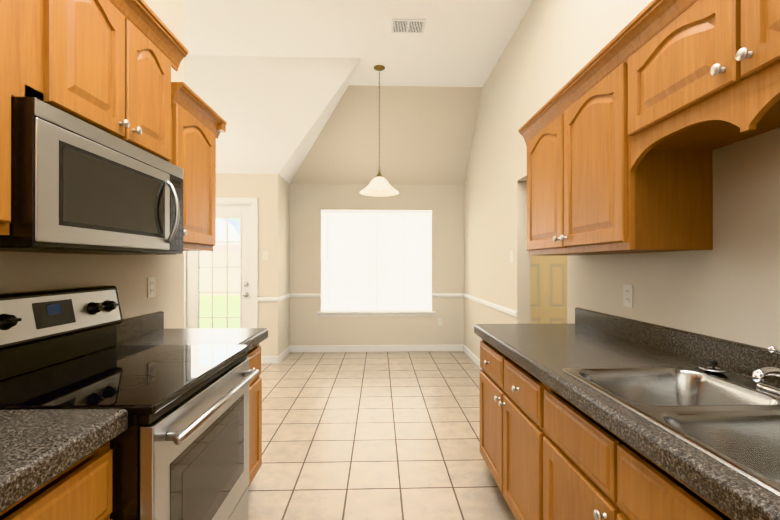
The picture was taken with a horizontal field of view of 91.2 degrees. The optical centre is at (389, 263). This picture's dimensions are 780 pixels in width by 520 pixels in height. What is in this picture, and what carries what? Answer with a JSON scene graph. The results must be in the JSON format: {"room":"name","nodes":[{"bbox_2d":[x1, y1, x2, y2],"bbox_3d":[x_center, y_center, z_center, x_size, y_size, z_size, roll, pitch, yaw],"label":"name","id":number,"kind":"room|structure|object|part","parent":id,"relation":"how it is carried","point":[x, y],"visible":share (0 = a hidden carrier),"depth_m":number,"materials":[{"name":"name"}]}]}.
{"room":"kitchen","nodes":[
{"label":"kitchen","id":0,"kind":"room"},
{"bbox_2d":[0,0,183,328],"bbox_3d":[-1.338,-0.436,-0.058,0.120,3.450,5.120,0,0,-2],"label":"wall","id":1,"kind":"structure","parent":0,"point":[126,276],"depth_m":1.94,"materials":[{"name":"beige paint"}]},
{"bbox_2d":[0,0,27,234],"bbox_3d":[-1.124,-0.427,0.538,0.338,0.705,0.900,0,0,-2],"label":"upper cabinet","id":2,"kind":"object","parent":1,"relation":"attached to","point":[13,13],"depth_m":0.97,"materials":[{"name":"brown wood"}]},
{"bbox_3d":[-0.971,-0.427,0.763,0.020,0.645,0.433,0,0,-2],"label":"door","id":3,"kind":"part","parent":2,"relation":"part of","materials":[{"name":"brown wood"}]},
{"bbox_2d":[28,0,179,166],"bbox_3d":[-1.147,-0.694,1.373,0.338,0.509,0.765,0,0,-2],"label":"upper cabinet","id":4,"kind":"object","parent":1,"relation":"attached to","point":[106,65],"depth_m":1.33,"materials":[{"name":"brown wood"}]},
{"bbox_3d":[-1.008,-0.462,1.377,0.019,0.045,0.685,0,0,-2],"label":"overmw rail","id":5,"kind":"part","parent":4,"relation":"part of","materials":[{"name":"brown wood"}]},
{"bbox_3d":[-0.984,-0.691,1.254,0.020,0.455,0.322,0,0,-2],"label":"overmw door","id":6,"kind":"part","parent":4,"relation":"part of","materials":[{"name":"brown wood"}]},
{"bbox_2d":[0,97,182,254],"bbox_3d":[-1.099,-0.238,1.374,0.432,0.395,0.760,0,0,-2],"label":"over-the-range microwave","id":7,"kind":"object","parent":4,"relation":"attached to","point":[79,186],"visible":1,"depth_m":1.17,"materials":[{"name":"silver metal"}]},
{"bbox_3d":[-0.938,-0.220,1.321,0.006,0.327,0.640,0,0,-2],"label":"door","id":8,"kind":"part","parent":7,"relation":"part of","materials":[{"name":"silver metal"}]},
{"bbox_3d":[-0.919,-0.218,1.616,0.058,0.269,0.018,0,0,-2],"label":"handle","id":9,"kind":"part","parent":7,"relation":"part of","materials":[{"name":"silver metal"}]},
{"bbox_2d":[173,179,180,188],"bbox_3d":[-0.947,-0.352,1.699,0.002,0.030,0.070,0,0,-2],"label":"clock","id":10,"kind":"object","parent":7,"relation":"on","point":[176,182],"depth_m":1.70,"materials":[{"name":"black glass"}]},
{"bbox_3d":[-0.963,-0.508,1.385,0.030,0.031,0.031,0,0,-2],"label":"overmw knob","id":11,"kind":"part","parent":4,"relation":"part of","materials":[{"name":"silver metal"}]},
{"bbox_3d":[-0.965,-0.508,1.459,0.030,0.031,0.031,0,0,-2],"label":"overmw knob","id":12,"kind":"part","parent":4,"relation":"part of","materials":[{"name":"silver metal"}]},
{"bbox_3d":[-0.993,-0.690,1.579,0.020,0.455,0.299,0,0,-2],"label":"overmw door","id":13,"kind":"part","parent":4,"relation":"part of","materials":[{"name":"brown wood"}]},
{"bbox_3d":[-0.970,-0.959,1.379,0.056,0.098,0.860,0,0,-2],"label":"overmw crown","id":14,"kind":"part","parent":4,"relation":"part of","materials":[{"name":"brown wood"}]},
{"bbox_2d":[117,311,163,341],"bbox_3d":[-1.324,0.329,1.989,0.019,0.102,0.486,0,0,-2],"label":"backsplash","id":15,"kind":"structure","parent":1,"relation":"attached to","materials":[{"name":"laminate"}]},
{"bbox_2d":[147,277,154,297],"bbox_3d":[-1.337,0.134,2.142,0.005,0.114,0.070,0,0,-2],"label":"outlet","id":16,"kind":"object","parent":1,"relation":"attached to","point":[149,287],"visible":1,"depth_m":2.13,"materials":[{"name":"beige plastic"}]},
{"bbox_2d":[180,96,219,250],"bbox_3d":[-1.164,-0.423,1.982,0.338,0.705,0.451,0,0,-2],"label":"upper cabinet","id":17,"kind":"object","parent":1,"relation":"attached to","point":[198,135],"depth_m":1.99,"materials":[{"name":"brown wood"}]},
{"bbox_3d":[-1.005,-0.424,1.987,0.020,0.645,0.425,0,0,-2],"label":"single door","id":18,"kind":"part","parent":17,"relation":"part of","materials":[{"name":"brown wood"}]},
{"bbox_3d":[-1.025,-0.094,1.986,0.019,0.045,0.371,0,0,-2],"label":"single rail","id":19,"kind":"part","parent":17,"relation":"part of","materials":[{"name":"brown wood"}]},
{"bbox_3d":[-0.988,-0.787,2.013,0.056,0.098,0.501,0,0,-2],"label":"single crown","id":20,"kind":"part","parent":17,"relation":"part of","materials":[{"name":"brown wood"}]},
{"bbox_2d":[216,173,279,355],"bbox_3d":[-2.066,-0.425,5.024,1.210,3.450,0.120,0,0,-2],"label":"wall","id":21,"kind":"structure","parent":0,"point":[266,190],"depth_m":4.98,"materials":[{"name":"beige paint"}]},
{"bbox_2d":[187,205,250,327],"bbox_3d":[-2.230,0.257,4.979,0.834,2.038,0.106,0,0,-2],"label":"patio door","id":22,"kind":"structure","parent":21,"relation":"in","point":[245,294],"depth_m":5.00,"materials":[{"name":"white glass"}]},
{"bbox_2d":[197,251,199,327],"bbox_3d":[-2.509,0.212,5.002,0.018,1.648,0.060,0,0,-2],"label":"door stop","id":23,"kind":"object","parent":22,"relation":"attached to","point":[198,287],"visible":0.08,"depth_m":4.99,"materials":[{"name":"white paint"}]},
{"bbox_3d":[-2.326,0.212,5.007,0.018,1.648,0.024,0,0,-2],"label":"vertical patio door muntin","id":24,"kind":"part","parent":22,"relation":"part of","materials":[{"name":"white wood"}]},
{"bbox_3d":[-2.231,0.706,5.009,0.574,0.018,0.022,0,0,-2],"label":"horizontal patio door muntin","id":25,"kind":"part","parent":22,"relation":"part of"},
{"bbox_3d":[-2.231,0.377,5.009,0.574,0.018,0.022,0,0,-2],"label":"horizontal patio door muntin","id":26,"kind":"part","parent":22,"relation":"part of","materials":[{"name":"white wood"}]},
{"bbox_3d":[-2.231,0.047,5.010,0.574,0.018,0.022,0,0,-2],"label":"horizontal patio door muntin","id":27,"kind":"part","parent":22,"relation":"part of","materials":[{"name":"white wood"}]},
{"bbox_3d":[-2.135,0.212,5.013,0.018,1.648,0.024,0,0,-2],"label":"vertical patio door muntin","id":28,"kind":"part","parent":22,"relation":"part of","materials":[{"name":"white wood"}]},
{"bbox_3d":[-2.231,-0.282,5.011,0.574,0.018,0.022,0,0,-2],"label":"horizontal patio door muntin","id":29,"kind":"part","parent":22,"relation":"part of","materials":[{"name":"white wood"}]},
{"bbox_3d":[-2.231,-0.687,5.012,0.574,0.150,0.044,0,0,-2],"label":"patio door top rail","id":30,"kind":"part","parent":22,"relation":"part of","materials":[{"name":"white wood"}]},
{"bbox_2d":[240,218,240,327],"bbox_3d":[-1.953,0.212,5.018,0.018,1.648,0.060,0,0,-2],"label":"door stop","id":31,"kind":"object","parent":22,"relation":"attached to","point":[240,272],"visible":0.29,"depth_m":4.99,"materials":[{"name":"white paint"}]},
{"bbox_2d":[184,197,257,327],"bbox_3d":[-2.196,0.223,5.011,0.950,2.155,0.136,0,0,-2],"label":"door frame","id":32,"kind":"structure","parent":21,"relation":"attached to","point":[254,262],"depth_m":4.96,"materials":[{"name":"white wood"}]},
{"bbox_3d":[-2.231,-0.775,5.019,0.840,0.020,0.121,0,0,-2],"label":"top door jamb trim","id":33,"kind":"part","parent":32,"relation":"part of","materials":[{"name":"white wood"}]},
{"bbox_3d":[-2.229,-0.820,4.952,0.880,0.070,0.015,0,0,-2],"label":"door casing trim","id":34,"kind":"part","parent":32,"relation":"part of","materials":[{"name":"white wood"}]},
{"bbox_2d":[263,251,267,259],"bbox_3d":[-1.619,-0.100,4.972,0.070,0.114,0.005,0,0,-2],"label":"light switch","id":35,"kind":"object","parent":21,"relation":"attached to","point":[264,254],"visible":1,"depth_m":4.97,"materials":[{"name":"beige plastic"}]},
{"bbox_2d":[257,297,279,301],"bbox_3d":[-1.579,0.470,4.965,0.280,0.060,0.020,0,0,-2],"label":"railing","id":36,"kind":"object","parent":21,"relation":"attached to","point":[268,299],"visible":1,"depth_m":4.96,"materials":[{"name":"white wood"}]},
{"bbox_2d":[261,356,277,363],"bbox_3d":[-1.589,1.252,4.966,0.260,0.095,0.014,0,0,-2],"label":"baseboard","id":37,"kind":"structure","parent":21,"relation":"attached to","point":[269,359],"depth_m":4.96,"materials":[{"name":"white"}]},
{"bbox_2d":[280,176,289,353],"bbox_3d":[-1.532,-0.424,5.419,0.120,3.450,0.640,0,0,-2],"label":"wall","id":38,"kind":"structure","parent":0,"point":[284,245],"depth_m":5.32,"materials":[{"name":"beige paint"}]},
{"bbox_2d":[278,346,289,362],"bbox_3d":[-1.462,1.253,5.297,0.014,0.095,0.640,0,0,-2],"label":"baseboard return","id":39,"kind":"object","parent":38,"relation":"attached to","point":[283,354],"visible":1,"depth_m":5.24,"materials":[{"name":"white"}]},
{"bbox_2d":[280,294,290,300],"bbox_3d":[-1.458,0.471,5.299,0.020,0.060,0.640,0,0,-2],"label":"chair rail","id":40,"kind":"object","parent":38,"relation":"attached to","point":[284,297],"visible":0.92,"depth_m":5.29,"materials":[{"name":"white wood"}]},
{"bbox_2d":[184,55,482,184],"bbox_3d":[-0.245,-1.660,4.829,6.300,0.980,1.657,0,0,-2],"label":"ceiling","id":41,"kind":"structure","parent":0,"point":[426,133],"depth_m":4.78,"materials":[{"name":"beige paint"}]},
{"bbox_2d":[184,0,532,86],"bbox_3d":[-0.136,-2.159,0.971,6.300,0.001,7.303,0,0,-2],"label":"ceiling","id":42,"kind":"structure","parent":0,"point":[460,43],"depth_m":3.59,"materials":[{"name":"white paint"}]},
{"bbox_2d":[360,65,398,195],"bbox_3d":[-0.117,-1.464,4.200,0.428,1.374,0.428,0,0,-2],"label":"pendant light","id":43,"kind":"object","parent":42,"relation":"hanging from","point":[379,185],"visible":1,"depth_m":4.18,"materials":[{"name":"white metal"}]},
{"bbox_3d":[-0.117,-0.862,4.199,0.428,0.170,0.428,0,0,-2],"label":"lamp shade","id":44,"kind":"part","parent":43,"relation":"part of","materials":[{"name":"white glass"}]},
{"bbox_2d":[391,19,425,33],"bbox_3d":[0.164,-2.147,3.464,0.300,0.012,0.200,0,0,-2],"label":"ceiling vent","id":45,"kind":"object","parent":42,"relation":"in","point":[417,26],"visible":1,"depth_m":3.45,"materials":[{"name":"white metal"}]},
{"bbox_2d":[289,184,463,345],"bbox_3d":[-0.190,-0.423,5.717,2.580,3.450,0.120,0,0,-2],"label":"wall","id":46,"kind":"structure","parent":0,"point":[447,238],"depth_m":5.65,"materials":[{"name":"beige paint"}]},
{"bbox_2d":[290,345,462,351],"bbox_3d":[-0.188,1.254,5.646,2.580,0.095,0.014,0,0,-2],"label":"baseboard","id":47,"kind":"structure","parent":46,"relation":"attached to","point":[357,348],"depth_m":5.64,"materials":[{"name":"white"}]},
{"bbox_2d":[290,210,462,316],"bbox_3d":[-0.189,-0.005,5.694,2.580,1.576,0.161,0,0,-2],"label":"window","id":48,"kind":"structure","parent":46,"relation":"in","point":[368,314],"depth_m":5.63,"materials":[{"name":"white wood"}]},
{"bbox_2d":[321,210,431,311],"bbox_3d":[-0.199,-0.042,5.673,1.642,1.500,0.058,0,0,-2],"label":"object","id":49,"kind":"structure","parent":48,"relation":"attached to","point":[348,260],"depth_m":5.68,"materials":[{"name":"white"}]},
{"bbox_3d":[0.214,-0.031,5.668,0.004,1.405,0.002,0,0,-2],"label":"cord","id":50,"kind":"part","parent":49,"relation":"part of","materials":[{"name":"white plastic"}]},
{"bbox_2d":[248,351,515,519],"bbox_3d":[-0.153,1.318,1.542,6.300,0.050,8.460,0,0,-2],"label":"floor","id":51,"kind":"structure","parent":0,"point":[370,435],"depth_m":2.80,"materials":[{"name":"tile"}]},
{"bbox_2d":[0,445,112,519],"bbox_3d":[-1.000,0.855,0.766,0.599,0.869,0.437,0,0,-2],"label":"base cabinet","id":52,"kind":"object","parent":51,"relation":"on","point":[85,493],"depth_m":0.88,"materials":[{"name":"brown wood"}]},
{"bbox_3d":[-0.731,0.444,0.795,0.019,0.045,0.315,0,0,-2],"label":"rail","id":53,"kind":"part","parent":52,"relation":"part of","materials":[{"name":"brown wood"}]},
{"bbox_3d":[-0.711,0.556,0.795,0.020,0.160,0.369,0,0,-2],"label":"drawer","id":54,"kind":"part","parent":52,"relation":"part of","materials":[{"name":"brown wood"}]},
{"bbox_2d":[0,409,127,516],"bbox_3d":[-0.974,0.404,0.289,0.623,0.058,1.396,0,0,-2],"label":"countertop","id":55,"kind":"structure","parent":52,"relation":"on","point":[38,446],"depth_m":0.83,"materials":[{"name":"stone"}]},
{"bbox_2d":[0,286,258,519],"bbox_3d":[-0.942,0.696,1.371,0.728,1.191,0.760,0,0,-2],"label":"range","id":56,"kind":"object","parent":51,"relation":"on","point":[180,446],"visible":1,"depth_m":1.28,"materials":[{"name":"silver metal"}]},
{"bbox_3d":[-1.204,0.184,1.205,0.037,0.052,0.052,0,0,-2],"label":"knob","id":57,"kind":"part","parent":56,"relation":"part of","materials":[{"name":"black plastic"}]},
{"label":"burner","id":58,"kind":"part","parent":56,"relation":"part of","materials":[{"name":"black glass"}]},
{"label":"burner","id":59,"kind":"part","parent":56,"relation":"part of","materials":[{"name":"black glass"}]},
{"bbox_3d":[-1.214,0.185,1.575,0.037,0.052,0.052,0,0,-2],"label":"knob","id":60,"kind":"part","parent":56,"relation":"part of","materials":[{"name":"black plastic"}]},
{"bbox_3d":[-1.217,0.185,1.665,0.037,0.052,0.052,0,0,-2],"label":"knob","id":61,"kind":"part","parent":56,"relation":"part of","materials":[{"name":"black plastic"}]},
{"bbox_2d":[0,345,250,413],"bbox_3d":[-0.967,0.385,1.371,0.678,0.025,0.760,0,0,-2],"label":"cooktop","id":62,"kind":"object","parent":56,"relation":"in","point":[137,379],"depth_m":1.25,"materials":[{"name":"black glass"}]},
{"label":"burner","id":63,"kind":"part","parent":56,"relation":"part of","materials":[{"name":"black glass"}]},
{"bbox_3d":[-0.605,0.485,1.076,0.041,0.024,0.024,0,0,-2],"label":"handle post","id":64,"kind":"part","parent":56,"relation":"part of","materials":[{"name":"silver metal"}]},
{"bbox_3d":[-0.652,0.719,1.379,0.038,0.577,0.748,0,0,-2],"label":"door","id":65,"kind":"part","parent":56,"relation":"part of","materials":[{"name":"silver metal"}]},
{"bbox_3d":[-0.634,0.739,1.380,0.004,0.337,0.590,0,0,-2],"label":"door glass","id":66,"kind":"part","parent":56,"relation":"part of","materials":[{"name":"black glass"}]},
{"bbox_3d":[-0.590,0.485,1.382,0.025,0.024,0.670,0,0,-2],"label":"handle","id":67,"kind":"part","parent":56,"relation":"part of","materials":[{"name":"silver metal"}]},
{"bbox_3d":[-0.654,1.116,1.379,0.034,0.202,0.748,0,0,-2],"label":"drawer","id":68,"kind":"part","parent":56,"relation":"part of","materials":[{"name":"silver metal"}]},
{"bbox_3d":[-0.622,0.486,1.686,0.041,0.024,0.024,0,0,-2],"label":"handle post","id":69,"kind":"part","parent":56,"relation":"part of","materials":[{"name":"silver metal"}]},
{"bbox_2d":[116,311,267,487],"bbox_3d":[-1.020,0.785,1.996,0.628,1.015,0.486,0,0,-2],"label":"base cabinet","id":70,"kind":"object","parent":51,"relation":"on","point":[147,329],"visible":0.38,"depth_m":2.05,"materials":[{"name":"brown wood"}]},
{"bbox_2d":[116,328,252,345],"bbox_3d":[-1.065,0.401,1.996,0.538,0.042,0.486,0,0,-2],"label":"countertop","id":71,"kind":"structure","parent":70,"relation":"on","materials":[{"name":"laminate"}]},
{"bbox_3d":[-0.745,0.558,1.995,0.020,0.160,0.439,0,0,-2],"label":"drawer","id":72,"kind":"part","parent":70,"relation":"part of","materials":[{"name":"brown wood"}]},
{"bbox_3d":[-0.745,0.913,1.994,0.020,0.510,0.439,0,0,-2],"label":"door","id":73,"kind":"part","parent":70,"relation":"part of","materials":[{"name":"brown wood"}]},
{"bbox_2d":[479,341,529,519],"bbox_3d":[0.886,0.857,1.914,0.639,0.869,0.957,0,0,-2],"label":"base cabinet","id":74,"kind":"object","parent":51,"relation":"on","point":[504,387],"depth_m":1.86,"materials":[{"name":"brown wood"}]},
{"bbox_3d":[0.570,0.914,2.152,0.020,0.510,0.437,0,0,-2],"label":"door","id":75,"kind":"part","parent":74,"relation":"part of","materials":[{"name":"brown wood"}]},
{"bbox_3d":[0.570,0.559,2.153,0.020,0.160,0.437,0,0,-2],"label":"drawer","id":76,"kind":"part","parent":74,"relation":"part of","materials":[{"name":"brown wood"}]},
{"bbox_3d":[0.596,0.648,1.927,0.019,0.044,0.835,0,0,-2],"label":"rail","id":77,"kind":"part","parent":74,"relation":"part of","materials":[{"name":"brown wood"}]},
{"bbox_3d":[0.558,0.558,1.700,0.030,0.031,0.031,0,0,-2],"label":"knob","id":78,"kind":"part","parent":74,"relation":"part of","materials":[{"name":"silver metal"}]},
{"bbox_3d":[0.583,0.913,1.700,0.020,0.510,0.437,0,0,-2],"label":"door","id":79,"kind":"part","parent":74,"relation":"part of","materials":[{"name":"brown wood"}]},
{"bbox_3d":[0.583,0.558,1.701,0.020,0.160,0.437,0,0,-2],"label":"drawer","id":80,"kind":"part","parent":74,"relation":"part of","materials":[{"name":"brown wood"}]},
{"bbox_2d":[530,375,732,519],"bbox_3d":[0.911,0.855,1.019,0.639,0.869,0.997,0,0,-2],"label":"base cabinet","id":81,"kind":"object","parent":51,"relation":"on","point":[550,449],"depth_m":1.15,"materials":[{"name":"brown wood"}]},
{"bbox_2d":[474,323,779,519],"bbox_3d":[0.899,0.406,1.029,0.663,0.058,2.770,0,0,-2],"label":"countertop","id":82,"kind":"structure","parent":81,"relation":"on","point":[542,351],"depth_m":1.18,"materials":[{"name":"grey stone"}]},
{"bbox_2d":[562,367,779,519],"bbox_3d":[0.898,0.468,0.983,0.560,0.193,0.800,0,0,-2],"label":"sink","id":83,"kind":"object","parent":82,"relation":"in","point":[730,420],"visible":0.56,"depth_m":0.98,"materials":[{"name":"silver metal"}]},
{"bbox_2d":[699,360,729,373],"bbox_3d":[1.109,0.351,1.310,0.082,0.040,0.082,0,0,-2],"label":"strainer","id":84,"kind":"object","parent":83,"relation":"on","point":[713,368],"visible":1,"depth_m":1.31,"materials":[{"name":"silver metal"}]},
{"bbox_3d":[1.109,0.347,1.310,0.021,0.031,0.022,0,0,-2],"label":"post","id":85,"kind":"part","parent":84,"relation":"part of","materials":[{"name":"black plastic"}]},
{"bbox_2d":[752,345,779,394],"bbox_3d":[1.038,0.292,1.038,0.227,0.158,0.240,0,0,-2],"label":"faucet","id":86,"kind":"object","parent":82,"relation":"on","point":[758,375],"visible":1,"depth_m":0.99,"materials":[{"name":"silver metal"}]},
{"bbox_3d":[1.026,0.305,1.005,0.186,0.073,0.078,0,0,-2],"label":"spout","id":87,"kind":"part","parent":86,"relation":"part of","materials":[{"name":"silver metal"}]},
{"bbox_2d":[530,264,564,323],"bbox_3d":[2.070,-0.425,5.040,1.660,3.450,0.120,0,0,-2],"label":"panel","id":88,"kind":"structure","parent":0,"point":[550,291],"depth_m":4.98,"materials":[{"name":"beige paint"}]},
{"bbox_2d":[530,255,566,323],"bbox_3d":[2.013,0.283,4.946,0.774,2.018,0.071,0,0,-2],"label":"hall door","id":89,"kind":"structure","parent":88,"relation":"in","point":[544,312],"depth_m":4.97,"materials":[{"name":"beige wood"}]},
{"bbox_2d":[464,0,779,358],"bbox_3d":[1.275,-0.432,1.636,0.120,3.450,8.360,0,0,-2],"label":"wall","id":90,"kind":"structure","parent":0,"point":[727,287],"depth_m":2.23,"materials":[{"name":"beige paint"}]},
{"bbox_2d":[463,345,481,369],"bbox_3d":[1.125,1.252,4.590,0.014,0.095,2.200,0,0,-2],"label":"baseboard","id":91,"kind":"structure","parent":90,"relation":"attached to","point":[472,356],"depth_m":5.11,"materials":[{"name":"white"}]},
{"bbox_2d":[463,293,516,317],"bbox_3d":[1.122,0.469,4.591,0.020,0.060,2.200,0,0,-2],"label":"chair rail","id":92,"kind":"object","parent":90,"relation":"attached to","point":[510,312],"visible":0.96,"depth_m":4.19,"materials":[{"name":"white wood"}]},
{"bbox_2d":[510,251,512,262],"bbox_3d":[1.151,-0.063,3.633,0.016,0.114,0.070,0,0,-2],"label":"light switch","id":93,"kind":"object","parent":90,"relation":"attached to","point":[511,256],"visible":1,"depth_m":3.63,"materials":[{"name":"beige plastic"}]},
{"bbox_2d":[523,52,712,255],"bbox_3d":[1.036,-0.422,1.925,0.339,0.740,0.970,0,0,-2],"label":"upper cabinet","id":94,"kind":"object","parent":90,"relation":"attached to","point":[585,196],"depth_m":1.57,"materials":[{"name":"brown wood"}]},
{"bbox_3d":[0.870,-0.421,2.159,0.020,0.680,0.465,0,0,-2],"label":"tall door","id":95,"kind":"part","parent":94,"relation":"part of","materials":[{"name":"brown wood"}]},
{"bbox_3d":[0.897,-0.074,1.920,0.019,0.045,0.890,0,0,-2],"label":"tall rail","id":96,"kind":"part","parent":94,"relation":"part of","materials":[{"name":"brown wood"}]},
{"bbox_3d":[0.883,-0.422,1.681,0.020,0.680,0.465,0,0,-2],"label":"tall door","id":97,"kind":"part","parent":94,"relation":"part of","materials":[{"name":"brown wood"}]},
{"bbox_2d":[623,284,632,307],"bbox_3d":[1.204,0.163,1.933,0.005,0.114,0.070,0,0,-2],"label":"outlet","id":98,"kind":"object","parent":90,"relation":"attached to","point":[630,296],"visible":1,"depth_m":1.93,"materials":[{"name":"beige plastic"}]},
{"bbox_2d":[575,307,779,382],"bbox_3d":[1.221,0.326,1.038,0.019,0.102,2.770,0,0,-2],"label":"backsplash","id":99,"kind":"structure","parent":90,"relation":"attached to","point":[732,355],"depth_m":1.53,"materials":[{"name":"stone"}]},
{"bbox_2d":[618,0,779,151],"bbox_3d":[1.062,-0.611,0.989,0.339,0.365,0.898,0,0,-2],"label":"upper cabinet","id":100,"kind":"object","parent":90,"relation":"attached to","point":[628,128],"depth_m":1.14,"materials":[{"name":"brown wood"}]},
{"bbox_3d":[0.884,-0.804,1.041,0.056,0.098,2.790,0,0,-2],"label":"crown","id":101,"kind":"part","parent":100,"relation":"part of","materials":[{"name":"brown wood"}]},
{"bbox_3d":[0.897,-0.618,1.207,0.020,0.290,0.428,0,0,-2],"label":"short door","id":102,"kind":"part","parent":100,"relation":"part of","materials":[{"name":"brown wood"}]},
{"bbox_3d":[0.923,-0.451,0.985,0.019,0.045,0.818,0,0,-2],"label":"short rail","id":103,"kind":"part","parent":100,"relation":"part of","materials":[{"name":"brown wood"}]},
{"bbox_3d":[0.877,-0.518,1.022,0.030,0.031,0.031,0,0,-2],"label":"short knob","id":104,"kind":"part","parent":100,"relation":"part of","materials":[{"name":"silver metal"}]},
{"bbox_3d":[0.879,-0.519,0.948,0.030,0.031,0.031,0,0,-2],"label":"short knob","id":105,"kind":"part","parent":100,"relation":"part of","materials":[{"name":"silver metal"}]},
{"bbox_3d":[0.909,-0.619,0.764,0.020,0.290,0.430,0,0,-2],"label":"short door","id":106,"kind":"part","parent":100,"relation":"part of","materials":[{"name":"brown wood"}]},
{"label":"outside","id":107,"kind":"structure","parent":0,"visible":0},
{"bbox_2d":[200,293,239,327],"bbox_3d":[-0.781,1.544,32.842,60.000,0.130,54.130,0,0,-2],"label":"ground","id":108,"kind":"structure","parent":107,"point":[221,309],"depth_m":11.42,"materials":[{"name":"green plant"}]},
{"bbox_2d":[200,253,239,295],"bbox_3d":[-3.362,0.486,17.345,29.970,1.920,0.030,0,0,-2],"label":"fence","id":109,"kind":"object","parent":108,"relation":"on","point":[221,280],"depth_m":17.21,"materials":[{"name":"beige"}]},
{"bbox_2d":[200,218,239,291],"bbox_3d":[-9.357,-0.581,21.166,3.700,4.070,3.300,0,0,-2],"label":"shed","id":110,"kind":"object","parent":108,"relation":"on","point":[219,247],"depth_m":19.56,"materials":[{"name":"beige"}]}
]}

